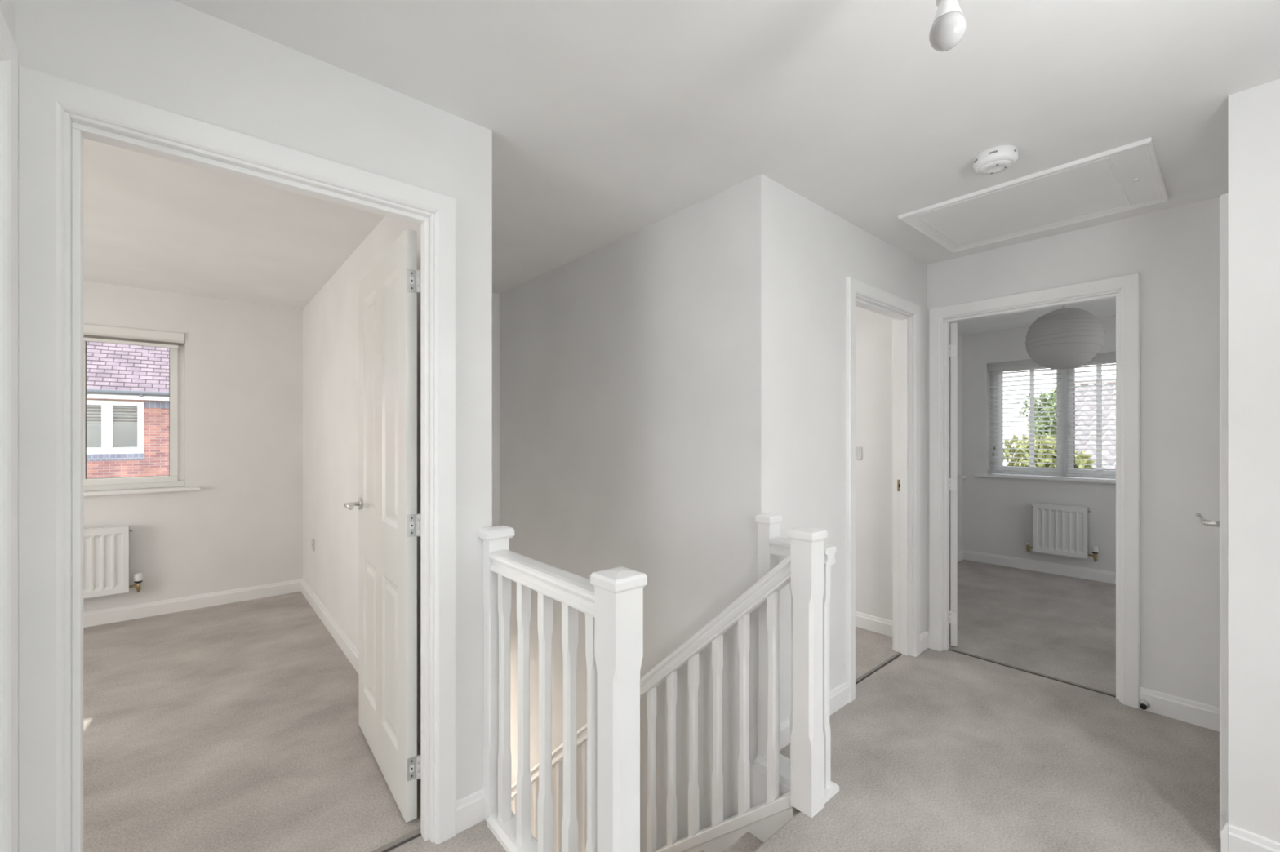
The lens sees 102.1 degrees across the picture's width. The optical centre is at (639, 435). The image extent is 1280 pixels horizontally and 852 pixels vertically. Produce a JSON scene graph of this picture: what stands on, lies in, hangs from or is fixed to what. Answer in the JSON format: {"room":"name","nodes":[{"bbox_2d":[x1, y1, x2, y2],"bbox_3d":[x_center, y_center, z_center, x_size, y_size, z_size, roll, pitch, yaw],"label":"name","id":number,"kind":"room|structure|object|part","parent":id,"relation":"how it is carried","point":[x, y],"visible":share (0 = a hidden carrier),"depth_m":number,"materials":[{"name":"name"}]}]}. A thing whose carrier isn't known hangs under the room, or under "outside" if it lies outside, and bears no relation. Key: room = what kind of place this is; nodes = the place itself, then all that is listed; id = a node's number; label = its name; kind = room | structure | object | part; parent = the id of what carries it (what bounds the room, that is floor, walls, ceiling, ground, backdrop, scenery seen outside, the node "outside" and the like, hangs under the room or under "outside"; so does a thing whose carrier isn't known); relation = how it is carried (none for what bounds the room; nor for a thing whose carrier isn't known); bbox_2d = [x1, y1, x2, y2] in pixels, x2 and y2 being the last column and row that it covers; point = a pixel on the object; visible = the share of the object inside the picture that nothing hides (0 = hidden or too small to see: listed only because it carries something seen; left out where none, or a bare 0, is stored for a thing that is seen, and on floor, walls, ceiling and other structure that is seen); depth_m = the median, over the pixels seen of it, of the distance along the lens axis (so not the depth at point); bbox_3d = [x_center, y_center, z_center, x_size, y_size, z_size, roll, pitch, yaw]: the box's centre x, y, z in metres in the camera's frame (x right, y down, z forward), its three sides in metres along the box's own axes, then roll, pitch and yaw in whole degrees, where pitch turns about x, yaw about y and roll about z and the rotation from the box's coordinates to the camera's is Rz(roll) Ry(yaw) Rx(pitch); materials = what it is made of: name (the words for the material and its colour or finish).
{"room":"upstairs landing","nodes":[
{"label":"upstairs landing","id":0,"kind":"room"},
{"bbox_2d":[0,0,14,40],"bbox_3d":[-0.211,0.125,-0.262,0.100,2.350,3.480,0,0,-41],"label":"wall","id":1,"kind":"structure","parent":0,"point":[6,6],"depth_m":1.05,"materials":[{"name":"white paint"}]},
{"bbox_2d":[0,10,17,851],"bbox_3d":[-0.992,0.263,0.639,0.138,2.074,0.923,0,0,-41],"label":"door frame","id":2,"kind":"structure","parent":1,"relation":"attached to","point":[8,48],"depth_m":0.98,"materials":[{"name":"white wood"}]},
{"bbox_2d":[83,280,302,612],"bbox_3d":[-4.170,0.125,3.347,3.480,2.350,0.280,0,0,-41],"label":"wall","id":3,"kind":"structure","parent":0,"point":[243,528],"depth_m":3.99,"materials":[{"name":"white paint"}]},
{"bbox_2d":[83,524,142,598],"bbox_3d":[-3.791,0.869,3.422,0.727,0.479,0.103,0,0,-41],"label":"radiator","id":4,"kind":"object","parent":3,"relation":"attached to","point":[106,550],"visible":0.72,"depth_m":3.51,"materials":[{"name":"white metal"}]},
{"bbox_3d":[-3.801,0.858,3.425,0.600,0.455,0.015,0,0,-41],"label":"panel","id":5,"kind":"part","parent":4,"relation":"part of","materials":[{"name":"white metal"}]},
{"bbox_3d":[-3.784,0.847,3.405,0.600,0.436,0.065,0,0,-41],"label":"casing","id":6,"kind":"part","parent":4,"relation":"part of","materials":[{"name":"white metal"}]},
{"bbox_2d":[83,334,200,496],"bbox_3d":[-3.861,-0.174,3.507,1.338,1.172,0.213,0,0,-41],"label":"window","id":7,"kind":"structure","parent":3,"relation":"in","point":[171,482],"depth_m":3.85,"materials":[{"name":"white plastic"}]},
{"bbox_2d":[83,323,184,348],"bbox_3d":[-3.833,-0.702,3.476,1.156,0.114,0.066,0,0,-41],"label":"roller blind","id":8,"kind":"object","parent":7,"relation":"attached to","point":[91,330],"visible":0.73,"depth_m":3.66,"materials":[{"name":"white fabric"}]},
{"bbox_3d":[-3.838,0.400,3.481,1.338,0.024,0.144,0,0,-41],"label":"sill","id":9,"kind":"part","parent":7,"relation":"part of","materials":[{"name":"white wood"}]},
{"bbox_2d":[14,0,492,799],"bbox_3d":[-1.858,0.125,0.679,3.481,2.350,0.100,0,0,-41],"label":"wall","id":10,"kind":"structure","parent":0,"point":[172,55],"depth_m":1.47,"materials":[{"name":"white paint"}]},
{"bbox_2d":[17,64,456,851],"bbox_3d":[-0.992,0.263,1.430,0.928,2.074,0.138,0,0,-41],"label":"door frame","id":11,"kind":"structure","parent":10,"relation":"attached to","point":[55,114],"depth_m":1.15,"materials":[{"name":"white wood"}]},
{"bbox_2d":[83,578,420,755],"bbox_3d":[-3.015,1.250,1.952,3.400,0.100,3.340,0,0,-41],"label":"baseboard","id":12,"kind":"structure","parent":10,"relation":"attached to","point":[99,617],"depth_m":3.75,"materials":[{"name":"white wood"}]},
{"bbox_2d":[456,787,484,834],"bbox_3d":[-0.565,1.250,1.723,0.101,0.100,0.015,0,0,-41],"label":"baseboard","id":13,"kind":"structure","parent":10,"relation":"attached to","point":[470,809],"depth_m":1.72,"materials":[{"name":"white wood"}]},
{"bbox_2d":[302,216,420,730],"bbox_3d":[-1.602,1.425,2.979,0.080,4.950,4.600,0,0,-41],"label":"wall partition","id":14,"kind":"structure","parent":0,"point":[331,319],"depth_m":3.29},
{"bbox_2d":[311,538,314,551],"bbox_3d":[-2.488,0.832,3.931,0.013,0.086,0.086,0,0,-41],"label":"wall socket","id":15,"kind":"object","parent":14,"relation":"attached to","point":[312,540],"visible":1,"depth_m":3.92,"materials":[{"name":"plastic"}]},
{"bbox_2d":[343,228,420,822],"bbox_3d":[-1.001,0.301,2.023,0.174,1.981,0.777,0,0,-39],"label":"door","id":16,"kind":"structure","parent":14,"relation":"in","point":[389,522],"depth_m":1.89,"materials":[{"name":"wood"}]},
{"bbox_3d":[-1.220,0.300,2.204,0.062,0.020,0.128,0,0,-39],"label":"lever","id":17,"kind":"part","parent":16,"relation":"part of","materials":[{"name":"silver metal"}]},
{"bbox_3d":[-0.765,-0.518,1.732,0.014,0.022,0.001,0,0,-39],"label":"plate","id":18,"kind":"part","parent":16,"relation":"part of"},
{"bbox_3d":[-0.765,0.302,1.732,0.014,0.022,0.001,0,0,-39],"label":"plate","id":19,"kind":"part","parent":16,"relation":"part of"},
{"bbox_3d":[-0.765,1.117,1.732,0.014,0.022,0.001,0,0,-39],"label":"plate","id":20,"kind":"part","parent":16,"relation":"part of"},
{"bbox_2d":[492,293,499,526],"bbox_3d":[-1.434,0.275,3.569,0.947,2.650,0.100,0,0,-41],"label":"wall","id":21,"kind":"structure","parent":0,"point":[495,297],"depth_m":3.82,"materials":[{"name":"white paint"}]},
{"bbox_2d":[499,173,791,851],"bbox_3d":[-0.837,1.425,3.632,0.162,4.950,4.615,0,0,-41],"label":"wall","id":22,"kind":"structure","parent":0,"point":[637,371],"depth_m":2.52,"materials":[{"name":"white paint"}]},
{"bbox_2d":[779,680,848,750],"bbox_3d":[0.779,1.250,2.319,0.645,0.100,0.015,0,0,-41],"label":"baseboard","id":23,"kind":"structure","parent":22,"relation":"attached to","point":[839,695],"depth_m":2.42,"materials":[{"name":"white wood"}]},
{"bbox_2d":[83,560,1221,851],"bbox_3d":[0.205,1.424,2.374,8.820,0.252,6.920,0,0,-41],"label":"floor","id":24,"kind":"structure","parent":0,"point":[234,726],"depth_m":2.16,"materials":[{"name":"grey carpet"}]},
{"bbox_2d":[371,828,421,851],"bbox_3d":[-1.004,1.296,1.443,0.772,0.007,0.027,0,0,-41],"label":"threshold strip","id":25,"kind":"object","parent":24,"relation":"on","point":[393,845],"visible":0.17,"depth_m":1.65,"materials":[{"name":"metal"}]},
{"bbox_2d":[478,524,647,851],"bbox_3d":[-0.266,0.935,1.506,0.104,1.249,0.754,0,0,-41],"label":"balustrade","id":26,"kind":"object","parent":24,"relation":"on","point":[611,601],"visible":0.99,"depth_m":1.42,"materials":[{"name":"white wood"}]},
{"bbox_3d":[-0.491,0.823,1.766,0.072,0.955,0.048,0,0,-41],"label":"newel post","id":27,"kind":"part","parent":26,"relation":"part of","materials":[{"name":"white wood"}]},
{"bbox_3d":[-0.280,1.285,1.520,0.083,0.030,0.604,0,0,-41],"label":"rail","id":28,"kind":"part","parent":26,"relation":"part of","materials":[{"name":"white wood"}]},
{"bbox_3d":[-0.279,0.421,1.521,0.078,0.066,0.604,0,0,-41],"label":"handrail","id":29,"kind":"part","parent":26,"relation":"part of","materials":[{"name":"white wood"}]},
{"bbox_3d":[-0.052,0.831,1.258,0.084,0.938,0.084,0,0,-41],"label":"newel post","id":30,"kind":"part","parent":26,"relation":"part of","materials":[{"name":"white wood"}]},
{"bbox_2d":[754,512,839,803],"bbox_3d":[0.589,0.826,1.972,0.108,1.029,0.305,0,0,-41],"label":"guard rail","id":31,"kind":"object","parent":24,"relation":"on","point":[771,546],"visible":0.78,"depth_m":2.02,"materials":[{"name":"white wood"}]},
{"bbox_3d":[0.513,0.823,2.062,0.068,0.955,0.056,0,0,-41],"label":"newel post","id":32,"kind":"part","parent":31,"relation":"part of","materials":[{"name":"white wood"}]},
{"bbox_3d":[0.591,1.306,1.968,0.108,0.067,0.297,0,0,-41],"label":"rail","id":33,"kind":"part","parent":31,"relation":"part of","materials":[{"name":"white wood"}]},
{"bbox_3d":[0.610,0.435,1.956,0.078,0.066,0.242,0,0,-41],"label":"handrail","id":34,"kind":"part","parent":31,"relation":"part of","materials":[{"name":"white wood"}]},
{"bbox_2d":[855,652,902,684],"bbox_3d":[1.292,1.296,2.854,0.700,0.007,0.022,0,0,-41],"label":"threshold strip","id":35,"kind":"object","parent":24,"relation":"on","point":[864,676],"visible":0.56,"depth_m":2.87,"materials":[{"name":"metal"}]},
{"bbox_2d":[948,648,1115,697],"bbox_3d":[2.128,1.296,2.851,0.026,0.007,0.767,0,0,-41],"label":"threshold strip","id":36,"kind":"object","parent":24,"relation":"on","point":[949,649],"visible":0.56,"depth_m":2.81,"materials":[{"name":"metal"}]},
{"bbox_2d":[1138,699,1150,710],"bbox_3d":[2.368,1.270,2.430,0.047,0.040,0.040,0,0,-41],"label":"door stop","id":37,"kind":"object","parent":24,"relation":"on","point":[1144,704],"visible":1,"depth_m":2.43,"materials":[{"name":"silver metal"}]},
{"bbox_2d":[83,0,1279,335],"bbox_3d":[0.182,-1.110,2.539,9.200,0.120,7.200,0,0,-41],"label":"ceiling","id":38,"kind":"structure","parent":0,"point":[608,120],"depth_m":1.67,"materials":[{"name":"white paint"}]},
{"bbox_2d":[928,0,966,51],"bbox_3d":[0.592,-0.898,0.996,0.096,0.303,0.096,0,0,-41],"label":"pendant bulb","id":39,"kind":"object","parent":38,"relation":"hanging from","point":[948,27],"visible":1,"depth_m":0.98,"materials":[{"name":"white glass"}]},
{"bbox_3d":[0.592,-0.819,0.996,0.051,0.043,0.051,0,0,-41],"label":"bulb","id":40,"kind":"part","parent":39,"relation":"part of","materials":[{"name":"white plastic"}]},
{"bbox_2d":[973,145,1017,174],"bbox_3d":[1.329,-1.023,1.935,0.141,0.054,0.140,0,0,-41],"label":"smoke detector","id":41,"kind":"object","parent":38,"relation":"attached to","point":[994,160],"visible":1,"depth_m":1.90,"materials":[{"name":"white plastic"}]},
{"bbox_2d":[897,137,1168,253],"bbox_3d":[1.785,-1.042,2.379,0.710,0.015,0.863,0,0,-41],"label":"hatch","id":42,"kind":"object","parent":38,"relation":"attached to","point":[1128,177],"visible":1,"depth_m":2.30,"materials":[{"name":"white plastic"}]},
{"bbox_3d":[1.767,-1.043,2.399,0.620,0.003,0.688,0,0,-41],"label":"raised moulding","id":43,"kind":"part","parent":42,"relation":"part of","materials":[{"name":"white wood"}]},
{"bbox_2d":[1025,305,1105,368],"bbox_3d":[3.087,-0.768,3.767,0.452,0.565,0.451,0,0,-45],"label":"paper lantern","id":44,"kind":"object","parent":38,"relation":"hanging from","point":[1069,338],"visible":0.96,"depth_m":3.63,"materials":[{"name":"white paper"}]},
{"bbox_2d":[775,182,926,722],"bbox_3d":[1.131,0.125,2.700,1.593,2.350,0.100,0,0,-41],"label":"wall","id":45,"kind":"structure","parent":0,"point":[816,249],"depth_m":2.38,"materials":[{"name":"white paint"}]},
{"bbox_2d":[855,611,892,636],"bbox_3d":[0.565,1.250,3.354,1.593,0.100,1.630,0,0,-41],"label":"baseboard","id":46,"kind":"structure","parent":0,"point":[879,625],"depth_m":3.42,"materials":[{"name":"white wood"}]},
{"bbox_2d":[957,333,962,551],"bbox_3d":[2.372,0.125,4.622,2.600,2.350,0.100,0,0,-41],"label":"wall","id":47,"kind":"structure","parent":0,"point":[959,336],"depth_m":5.39,"materials":[{"name":"white paint"}]},
{"bbox_2d":[855,196,1219,707],"bbox_3d":[1.958,0.125,3.039,0.100,2.350,3.930,0,0,-41],"label":"wall","id":48,"kind":"structure","parent":0,"point":[1175,251],"depth_m":2.42,"materials":[{"name":"white paint"}]},
{"bbox_2d":[855,447,862,459],"bbox_3d":[1.466,0.122,3.520,0.014,0.086,0.086,0,0,-41],"label":"light switch","id":49,"kind":"object","parent":48,"relation":"attached to","point":[858,450],"visible":0.49,"depth_m":3.50,"materials":[{"name":"plastic"}]},
{"bbox_2d":[846,276,919,702],"bbox_3d":[1.299,0.263,2.845,0.854,2.074,0.138,0,0,-41],"label":"door frame","id":50,"kind":"structure","parent":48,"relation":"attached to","point":[904,314],"depth_m":3.04,"materials":[{"name":"white wood"}]},
{"bbox_3d":[1.260,0.263,2.890,0.854,2.074,0.019,0,0,-41],"label":"architrave","id":51,"kind":"part","parent":50,"relation":"part of","materials":[{"name":"white wood"}]},
{"bbox_3d":[1.551,0.300,3.091,0.004,0.070,0.024,0,0,-41],"label":"strike plate","id":52,"kind":"part","parent":50,"relation":"part of","materials":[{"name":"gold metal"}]},
{"bbox_2d":[920,630,928,653],"bbox_3d":[1.719,1.250,3.125,0.150,0.100,0.028,0,0,-41],"label":"baseboard","id":53,"kind":"structure","parent":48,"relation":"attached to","point":[924,637],"depth_m":3.13,"materials":[{"name":"white wood"}]},
{"bbox_2d":[949,322,965,646],"bbox_3d":[2.112,0.301,3.494,0.174,1.981,0.777,0,0,30],"label":"door","id":54,"kind":"structure","parent":48,"relation":"in","point":[953,476],"depth_m":3.17,"materials":[{"name":"wood"}]},
{"bbox_3d":[2.301,0.300,3.707,0.062,0.020,0.128,0,0,30],"label":"lever","id":55,"kind":"part","parent":54,"relation":"part of","materials":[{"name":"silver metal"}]},
{"bbox_2d":[928,272,1140,708],"bbox_3d":[2.120,0.263,2.852,0.138,2.074,0.930,0,0,-41],"label":"door frame","id":56,"kind":"structure","parent":48,"relation":"attached to","point":[1126,289],"depth_m":2.54,"materials":[{"name":"white wood"}]},
{"bbox_2d":[1139,687,1219,731],"bbox_3d":[2.474,1.250,2.356,0.015,0.100,0.287,0,0,-41],"label":"baseboard","id":57,"kind":"structure","parent":48,"relation":"attached to","point":[1194,713],"depth_m":2.35,"materials":[{"name":"white wood"}]},
{"bbox_2d":[962,315,1115,572],"bbox_3d":[4.391,0.125,4.492,0.280,2.350,2.940,0,0,-41],"label":"wall","id":58,"kind":"structure","parent":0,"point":[997,512],"depth_m":5.16,"materials":[{"name":"white paint"}]},
{"bbox_2d":[957,549,1115,583],"bbox_3d":[3.302,1.250,3.549,2.600,0.100,2.740,0,0,-41],"label":"baseboard","id":59,"kind":"structure","parent":58,"relation":"attached to","point":[1090,574],"depth_m":4.92,"materials":[{"name":"white wood"}]},
{"bbox_2d":[974,361,1115,484],"bbox_3d":[3.982,-0.157,4.853,0.236,1.157,1.400,0,0,-41],"label":"window","id":60,"kind":"structure","parent":58,"relation":"attached to","point":[1019,476],"depth_m":4.90,"materials":[{"name":"white plastic"}]},
{"bbox_3d":[3.836,-0.170,5.115,0.063,1.050,0.552,0,0,-41],"label":"sash","id":61,"kind":"part","parent":60,"relation":"part of","materials":[{"name":"white plastic"}]},
{"bbox_3d":[3.956,0.409,4.830,0.167,0.025,1.400,0,0,-41],"label":"sill","id":62,"kind":"part","parent":60,"relation":"part of","materials":[{"name":"white wood"}]},
{"bbox_3d":[4.021,-0.049,4.824,0.044,0.119,0.018,0,0,-41],"label":"handle","id":63,"kind":"part","parent":60,"relation":"part of","materials":[{"name":"white plastic"}]},
{"bbox_3d":[4.221,-0.170,4.671,0.063,1.050,0.552,0,0,-41],"label":"sash","id":64,"kind":"part","parent":60,"relation":"part of","materials":[{"name":"white plastic"}]},
{"bbox_2d":[987,352,1115,478],"bbox_3d":[3.952,-0.174,4.829,0.072,1.111,1.198,0,0,-41],"label":"blind","id":65,"kind":"object","parent":58,"relation":"attached to","point":[1099,358],"visible":0.66,"depth_m":4.90,"materials":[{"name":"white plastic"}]},
{"bbox_3d":[3.579,-0.273,5.218,0.002,0.765,0.002,0,0,-41],"label":"pull cord","id":66,"kind":"part","parent":65,"relation":"part of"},
{"bbox_3d":[3.958,0.365,4.834,0.048,0.020,1.192,0,0,-41],"label":"rail","id":67,"kind":"part","parent":65,"relation":"part of","materials":[{"name":"white plastic"}]},
{"bbox_2d":[1026,502,1098,561],"bbox_3d":[3.892,0.884,4.776,0.103,0.479,0.524,0,0,-41],"label":"radiator","id":68,"kind":"object","parent":58,"relation":"attached to","point":[1057,530],"visible":1,"depth_m":4.73,"materials":[{"name":"white metal"}]},
{"bbox_3d":[3.875,0.862,4.769,0.065,0.436,0.397,0,0,-41],"label":"casing","id":69,"kind":"part","parent":68,"relation":"part of","materials":[{"name":"white metal"}]},
{"bbox_2d":[1195,512,1219,527],"bbox_3d":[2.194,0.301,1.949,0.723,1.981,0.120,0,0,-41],"label":"door handle","id":70,"kind":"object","parent":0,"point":[1206,522],"depth_m":1.75,"materials":[{"name":"silver metal"}]},
{"bbox_2d":[1228,79,1279,843],"bbox_3d":[2.418,0.125,0.982,0.100,2.350,1.717,0,0,-41],"label":"wall","id":71,"kind":"structure","parent":0,"point":[1254,113],"depth_m":1.56,"materials":[{"name":"white paint"}]},
{"bbox_2d":[1221,812,1279,851],"bbox_3d":[2.397,1.250,0.973,0.087,0.100,1.732,0,0,-41],"label":"baseboard","id":72,"kind":"structure","parent":71,"relation":"attached to","point":[1233,838],"depth_m":1.57,"materials":[{"name":"white wood"}]},
{"bbox_3d":[-1.546,3.950,3.027,2.027,0.100,4.800,0,0,-41],"label":"floor","id":73,"kind":"structure","parent":0,"visible":0},
{"bbox_2d":[683,807,800,851],"bbox_3d":[-0.642,2.598,2.627,0.826,2.592,2.862,0,0,-41],"label":"staircase","id":74,"kind":"structure","parent":73,"relation":"on","point":[748,838],"depth_m":1.93,"materials":[{"name":"grey carpet"}]},
{"bbox_2d":[511,526,827,851],"bbox_3d":[-0.216,2.112,2.739,0.098,3.576,2.551,0,0,-41],"label":"balustrade","id":75,"kind":"object","parent":74,"relation":"on","point":[804,567],"visible":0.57,"depth_m":1.99,"materials":[{"name":"white wood"}]},
{"bbox_3d":[-0.215,1.520,2.738,0.078,2.232,2.380,0,0,-41],"label":"handrail","id":76,"kind":"part","parent":75,"relation":"part of","materials":[{"name":"white wood"}]},
{"bbox_3d":[-0.215,2.354,2.738,0.060,2.189,2.380,0,0,-41],"label":"rail","id":77,"kind":"part","parent":75,"relation":"part of","materials":[{"name":"white wood"}]},
{"bbox_3d":[0.587,0.829,1.812,0.082,0.941,0.082,0,0,-41],"label":"newel post","id":78,"kind":"part","parent":75,"relation":"part of","materials":[{"name":"white wood"}]},
{"bbox_3d":[2.266,0.125,1.920,0.900,2.350,0.100,0,0,-41],"label":"wall","id":79,"kind":"structure","parent":0,"visible":0},
{"bbox_2d":[1219,193,1228,839],"bbox_3d":[2.242,0.263,1.899,0.871,2.074,0.138,0,0,-41],"label":"door frame","id":80,"kind":"structure","parent":79,"relation":"attached to","point":[1224,198],"depth_m":1.66,"materials":[{"name":"white wood"}]},
{"label":"outside","id":81,"kind":"structure","parent":0,"visible":0},
{"bbox_3d":[-2.265,4.175,17.885,100.000,0.150,90.000,0,0,-41],"label":"ground","id":82,"kind":"structure","parent":81,"visible":0},
{"bbox_2d":[86,341,168,478],"bbox_3d":[-16.526,-0.427,17.546,14.600,9.054,9.035,0,0,-41],"label":"brick house","id":83,"kind":"structure","parent":82,"relation":"on","point":[127,385],"depth_m":14.34,"materials":[{"name":"red brick"}]},
{"bbox_2d":[86,423,137,448],"bbox_3d":[-14.454,0.060,14.002,1.410,0.760,0.005,0,0,-41],"label":"window","id":84,"kind":"structure","parent":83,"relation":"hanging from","point":[124,435],"depth_m":14.13,"materials":[{"name":"white plastic"}]},
{"bbox_2d":[86,405,137,423],"bbox_3d":[-14.508,-0.565,14.064,1.410,0.470,0.040,0,0,-41],"label":"blind","id":85,"kind":"object","parent":83,"relation":"hanging from","point":[115,410],"depth_m":14.18,"materials":[{"name":"white plastic"}]},
{"bbox_2d":[1015,388,1056,439],"bbox_3d":[13.519,1.192,16.464,2.233,5.832,2.119,0,0,13],"label":"tree","id":86,"kind":"object","parent":82,"relation":"on","point":[1051,409],"visible":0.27,"depth_m":16.36,"materials":[{"name":"green plant"}]},
{"bbox_2d":[1003,432,1095,468],"bbox_3d":[6.847,2.026,8.781,1.323,4.169,1.337,0,0,12],"label":"tree","id":87,"kind":"object","parent":82,"relation":"on","point":[1011,442],"visible":0.18,"depth_m":8.52,"materials":[{"name":"green plant"}]},
{"bbox_2d":[1075,376,1115,469],"bbox_3d":[13.980,1.350,9.215,6.800,5.500,9.620,0,0,-41],"label":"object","id":88,"kind":"structure","parent":82,"relation":"on","point":[1112,382],"depth_m":11.62,"materials":[{"name":"ceramic"}]}
]}

